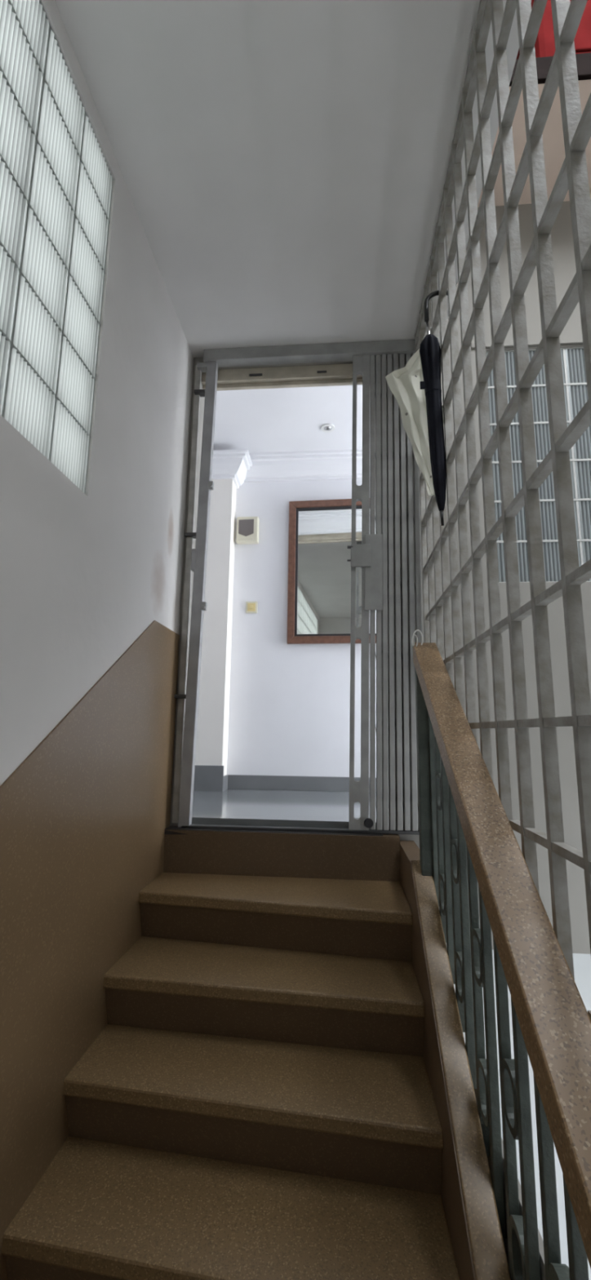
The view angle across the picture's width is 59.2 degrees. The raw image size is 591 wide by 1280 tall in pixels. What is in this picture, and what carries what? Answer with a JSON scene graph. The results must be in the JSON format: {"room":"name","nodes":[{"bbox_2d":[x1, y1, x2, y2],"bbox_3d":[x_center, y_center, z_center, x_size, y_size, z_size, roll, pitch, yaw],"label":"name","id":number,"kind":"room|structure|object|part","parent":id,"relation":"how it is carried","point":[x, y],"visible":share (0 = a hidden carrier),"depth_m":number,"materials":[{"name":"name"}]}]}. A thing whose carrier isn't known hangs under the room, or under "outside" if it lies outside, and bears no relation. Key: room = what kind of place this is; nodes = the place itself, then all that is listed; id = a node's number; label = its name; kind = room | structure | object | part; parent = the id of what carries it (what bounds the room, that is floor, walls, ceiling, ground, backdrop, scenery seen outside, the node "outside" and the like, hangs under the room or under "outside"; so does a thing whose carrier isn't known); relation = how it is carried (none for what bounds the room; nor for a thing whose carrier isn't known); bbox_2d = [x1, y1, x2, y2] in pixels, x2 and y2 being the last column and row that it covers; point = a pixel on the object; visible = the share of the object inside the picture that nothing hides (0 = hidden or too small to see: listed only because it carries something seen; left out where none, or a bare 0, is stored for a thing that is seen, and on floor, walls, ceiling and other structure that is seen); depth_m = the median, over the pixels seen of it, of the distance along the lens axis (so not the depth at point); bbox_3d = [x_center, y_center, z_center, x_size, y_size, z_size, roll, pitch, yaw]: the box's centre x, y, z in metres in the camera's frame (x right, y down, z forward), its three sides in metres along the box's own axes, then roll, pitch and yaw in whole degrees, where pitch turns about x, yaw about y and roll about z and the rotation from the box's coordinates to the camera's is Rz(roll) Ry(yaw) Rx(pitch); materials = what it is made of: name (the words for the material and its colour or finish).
{"room":"stairwell","nodes":[
{"label":"stairwell","id":0,"kind":"room"},
{"bbox_2d":[0,0,193,786],"bbox_3d":[-0.798,-0.076,0.498,0.130,3.822,4.020,0,-10,5],"label":"wall","id":1,"kind":"structure","parent":0,"point":[82,576],"depth_m":1.73,"materials":[{"name":"paint"}]},
{"bbox_2d":[0,0,113,493],"bbox_3d":[-0.784,-1.266,0.336,0.060,1.186,2.807,0,-10,5],"label":"window","id":2,"kind":"structure","parent":1,"relation":"in","point":[56,179],"depth_m":1.40,"materials":[{"name":"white glass"}]},
{"bbox_2d":[0,620,179,1279],"bbox_3d":[-0.740,0.667,0.358,0.006,2.111,4.015,0,-10,5],"label":"wainscoting","id":3,"kind":"structure","parent":1,"relation":"attached to","point":[85,816],"depth_m":1.48,"materials":[{"name":"brown paint"}]},
{"bbox_2d":[195,479,236,775],"bbox_3d":[-1.079,-0.184,3.773,1.225,2.435,0.155,0,-10,5],"label":"wall pillar","id":4,"kind":"structure","parent":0,"point":[212,729],"depth_m":3.64,"materials":[{"name":"paint"}]},
{"bbox_2d":[193,764,223,791],"bbox_3d":[-1.095,0.919,3.494,1.237,0.165,0.012,0,-10,5],"label":"baseboard","id":5,"kind":"structure","parent":4,"relation":"attached to","point":[206,778],"depth_m":3.44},
{"bbox_2d":[191,789,376,829],"bbox_3d":[0.597,0.978,2.941,4.700,0.100,1.310,0,-10,5],"label":"floor","id":6,"kind":"structure","parent":0,"point":[255,807],"depth_m":2.70,"materials":[{"name":"grey tile"}]},
{"bbox_2d":[213,384,362,453],"bbox_3d":[0.632,-1.512,3.415,4.700,0.100,1.240,0,-10,5],"label":"ceiling","id":7,"kind":"structure","parent":0,"point":[282,420],"depth_m":3.45,"materials":[{"name":"paint"}]},
{"bbox_2d":[320,423,334,432],"bbox_3d":[0.221,-1.440,3.533,0.092,0.026,0.092,0,-10,5],"label":"recessed light","id":8,"kind":"object","parent":7,"relation":"in","point":[326,428],"visible":1,"depth_m":3.52,"materials":[{"name":"white metal"}]},
{"bbox_2d":[54,0,531,357],"bbox_3d":[-0.128,-1.929,0.770,1.426,0.140,4.020,0,-10,5],"label":"ceiling","id":9,"kind":"structure","parent":0,"point":[283,164],"depth_m":1.76,"materials":[{"name":"paint"}]},
{"bbox_2d":[226,479,376,777],"bbox_3d":[0.663,-0.165,3.755,4.700,2.635,0.100,0,-10,5],"label":"wall","id":10,"kind":"structure","parent":0,"point":[289,711],"depth_m":3.69,"materials":[{"name":"paint"}]},
{"bbox_2d":[222,774,227,791],"bbox_3d":[-0.478,0.966,3.513,0.012,0.095,0.143,0,-10,5],"label":"baseboard","id":11,"kind":"structure","parent":10,"relation":"attached to","point":[225,777],"depth_m":3.52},
{"bbox_2d":[211,448,252,488],"bbox_3d":[-1.006,-1.258,3.891,1.355,0.157,0.285,0,-10,5],"label":"trim","id":12,"kind":"structure","parent":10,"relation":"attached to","point":[233,464],"depth_m":3.77,"materials":[{"name":"white paint"}]},
{"bbox_2d":[235,516,259,544],"bbox_3d":[-0.356,-0.817,3.873,0.163,0.200,0.058,0,-10,5],"label":"box","id":13,"kind":"object","parent":10,"relation":"attached to","point":[247,527],"visible":1,"depth_m":3.85,"materials":[{"name":"beige plastic"}]},
{"bbox_2d":[245,601,257,613],"bbox_3d":[-0.321,-0.239,3.788,0.085,0.087,0.019,0,-10,5],"label":"light switch","id":14,"kind":"object","parent":10,"relation":"attached to","point":[251,606],"visible":1,"depth_m":3.79,"materials":[{"name":"beige plastic"}]},
{"bbox_3d":[-0.321,-0.239,3.787,0.059,0.061,0.005,0,-10,5],"label":"plate","id":15,"kind":"part","parent":14,"relation":"part of","materials":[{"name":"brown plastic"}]},
{"bbox_2d":[227,774,376,792],"bbox_3d":[1.204,0.976,3.450,3.375,0.095,0.012,0,-10,5],"label":"baseboard","id":16,"kind":"structure","parent":10,"relation":"attached to","point":[234,781],"depth_m":3.55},
{"bbox_2d":[244,449,362,482],"bbox_3d":[1.228,-1.304,3.792,3.375,0.165,0.130,0,-10,5],"label":"trim","id":17,"kind":"structure","parent":10,"relation":"attached to","point":[313,464],"depth_m":3.88,"materials":[{"name":"white paint"}]},
{"bbox_2d":[286,498,376,644],"bbox_3d":[0.347,-0.507,3.755,0.806,1.078,0.035,-1,-10,7],"label":"wall mirror","id":18,"kind":"object","parent":10,"relation":"attached to","point":[319,588],"visible":0.55,"depth_m":3.78,"materials":[{"name":"brown wood"}]},
{"bbox_3d":[-0.027,-0.503,3.802,0.052,1.074,0.034,-1,-10,7],"label":"frame rail","id":19,"kind":"part","parent":18,"relation":"part of","materials":[{"name":"brown wood"}]},
{"bbox_3d":[0.340,-0.002,3.666,0.802,0.052,0.034,-1,-10,7],"label":"frame rail","id":20,"kind":"part","parent":18,"relation":"part of","materials":[{"name":"brown wood"}]},
{"bbox_3d":[0.353,-1.012,3.844,0.803,0.052,0.034,-1,-10,7],"label":"frame rail","id":21,"kind":"part","parent":18,"relation":"part of","materials":[{"name":"brown wood"}]},
{"bbox_2d":[169,200,590,954],"bbox_3d":[0.782,-0.182,2.484,2.951,4.760,0.100,0,-10,5],"label":"wall","id":22,"kind":"structure","parent":0,"point":[562,234],"depth_m":2.38,"materials":[{"name":"paint"}]},
{"bbox_2d":[164,826,382,835],"bbox_3d":[-0.108,0.852,2.301,0.976,0.024,0.105,0,-10,5],"label":"trim","id":23,"kind":"structure","parent":22,"relation":"attached to","point":[170,828],"depth_m":2.26,"materials":[{"name":"metal"}]},
{"bbox_2d":[201,363,362,391],"bbox_3d":[-0.043,-1.396,2.769,0.916,0.094,0.069,0,-10,5],"label":"door frame","id":24,"kind":"structure","parent":22,"relation":"in","point":[332,375],"depth_m":2.75,"materials":[{"name":"beige wood"}]},
{"bbox_3d":[-0.211,-1.403,2.751,0.070,0.012,0.004,0,-10,5],"label":"head plate","id":25,"kind":"part","parent":24,"relation":"part of","materials":[{"name":"grey metal"}]},
{"bbox_3d":[0.138,-1.404,2.722,0.050,0.010,0.004,0,-10,5],"label":"head plate","id":26,"kind":"part","parent":24,"relation":"part of","materials":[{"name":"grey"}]},
{"bbox_2d":[171,339,422,835],"bbox_3d":[0.022,-0.338,2.492,1.168,2.389,0.061,0,-10,5],"label":"gate","id":27,"kind":"object","parent":22,"relation":"attached to","point":[371,555],"visible":0.94,"depth_m":2.44,"materials":[{"name":"metal"}]},
{"bbox_3d":[-0.466,-0.334,2.536,0.085,2.384,0.041,0,-10,5],"label":"jamb post","id":28,"kind":"part","parent":27,"relation":"part of","materials":[{"name":"metal"}]},
{"bbox_3d":[0.367,-0.321,2.443,0.088,0.370,0.006,0,-10,5],"label":"wide plate","id":29,"kind":"part","parent":27,"relation":"part of","materials":[{"name":"paint"}]},
{"bbox_2d":[471,334,582,349],"bbox_3d":[1.531,-1.509,2.600,1.273,0.043,0.012,0,-10,5],"label":"trim","id":30,"kind":"structure","parent":22,"relation":"attached to","point":[573,339],"depth_m":2.62,"materials":[{"name":"paint"}]},
{"bbox_2d":[485,346,590,582],"bbox_3d":[1.450,-0.866,2.537,1.030,1.234,0.064,0,-10,5],"label":"window","id":31,"kind":"structure","parent":22,"relation":"in","point":[574,373],"depth_m":2.52,"materials":[{"name":"white"}]},
{"bbox_2d":[414,0,590,1019],"bbox_3d":[0.510,-0.263,1.359,0.024,2.919,2.044,0,-10,5],"label":"metal grille","id":32,"kind":"object","parent":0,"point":[572,176],"visible":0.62,"depth_m":1.18,"materials":[{"name":"metal"}]},
{"bbox_2d":[385,327,435,496],"bbox_3d":[0.479,-0.930,2.091,0.227,0.762,0.034,0,-10,5],"label":"folded umbrella","id":33,"kind":"object","parent":32,"relation":"hanging from","point":[404,384],"visible":0.91,"depth_m":2.09,"materials":[{"name":"white fabric"}]},
{"bbox_2d":[419,290,448,525],"bbox_3d":[0.538,-0.874,1.904,0.150,0.952,0.078,-3,-11,21],"label":"folded umbrella","id":34,"kind":"object","parent":32,"relation":"hanging from","point":[429,347],"visible":0.91,"depth_m":1.89,"materials":[{"name":"fabric"}]},
{"bbox_3d":[0.558,-1.278,1.984,0.133,0.129,0.017,0,-10,5],"label":"crook handle","id":35,"kind":"part","parent":34,"relation":"part of","materials":[{"name":"black"}]},
{"bbox_2d":[474,1088,545,1279],"bbox_3d":[0.366,1.317,0.113,0.014,0.775,3.940,0,-10,5],"label":"wall","id":36,"kind":"structure","parent":0,"point":[505,1240],"depth_m":1.07,"materials":[{"name":"paint"}]},
{"bbox_2d":[453,949,590,1279],"bbox_3d":[1.222,1.000,0.139,1.690,0.120,4.020,0,-10,5],"label":"floor","id":37,"kind":"structure","parent":0,"point":[581,962],"depth_m":1.21,"materials":[{"name":"tile"}]},
{"bbox_2d":[477,79,590,207],"bbox_3d":[1.445,-2.429,2.504,1.425,0.110,0.535,0,-10,5],"label":"ceiling","id":38,"kind":"structure","parent":0,"point":[553,146],"depth_m":2.50,"materials":[{"name":"beige paint"}]},
{"bbox_2d":[509,53,590,86],"bbox_3d":[1.425,-2.478,2.231,1.420,0.120,0.020,0,-10,5],"label":"trim","id":39,"kind":"structure","parent":38,"relation":"attached to","point":[583,60],"depth_m":2.24,"materials":[{"name":"brown wood"}]},
{"bbox_2d":[515,0,590,59],"bbox_3d":[1.522,-2.757,2.465,0.865,0.515,0.372,0,-10,5],"label":"base cabinet","id":40,"kind":"object","parent":38,"relation":"on","point":[544,45],"visible":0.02,"depth_m":2.30,"materials":[{"name":"paint"}]},
{"bbox_3d":[1.345,-2.781,2.303,0.250,0.410,0.012,0,-10,5],"label":"door panel","id":41,"kind":"part","parent":40,"relation":"part of","materials":[{"name":"red paint"}]},
{"bbox_3d":[-0.254,1.774,0.175,1.261,0.120,4.120,0,-10,5],"label":"floor","id":42,"kind":"structure","parent":0,"visible":0},
{"bbox_2d":[1,829,511,1279],"bbox_3d":[-0.120,1.280,1.243,1.093,1.227,2.025,0,-10,5],"label":"staircase","id":43,"kind":"structure","parent":42,"relation":"on","point":[277,1084],"depth_m":1.42,"materials":[{"name":"stone"}]},
{"bbox_2d":[413,642,590,1279],"bbox_3d":[0.407,0.829,0.978,0.087,1.957,1.675,0,-10,5],"label":"stair railing","id":44,"kind":"object","parent":43,"relation":"attached to","point":[467,837],"visible":0.94,"depth_m":1.00,"materials":[{"name":"stone"}]},
{"bbox_2d":[411,629,422,646],"bbox_3d":[0.458,-0.006,1.951,0.044,0.068,0.017,0,-10,5],"label":"wire loop","id":45,"kind":"object","parent":44,"relation":"on","point":[414,634],"visible":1,"depth_m":1.95,"materials":[{"name":"white metal"}]},
{"bbox_3d":[0.464,0.455,1.869,0.046,0.760,0.042,0,-10,5],"label":"newel post","id":46,"kind":"part","parent":44,"relation":"part of","materials":[{"name":"grey metal"}]}
]}

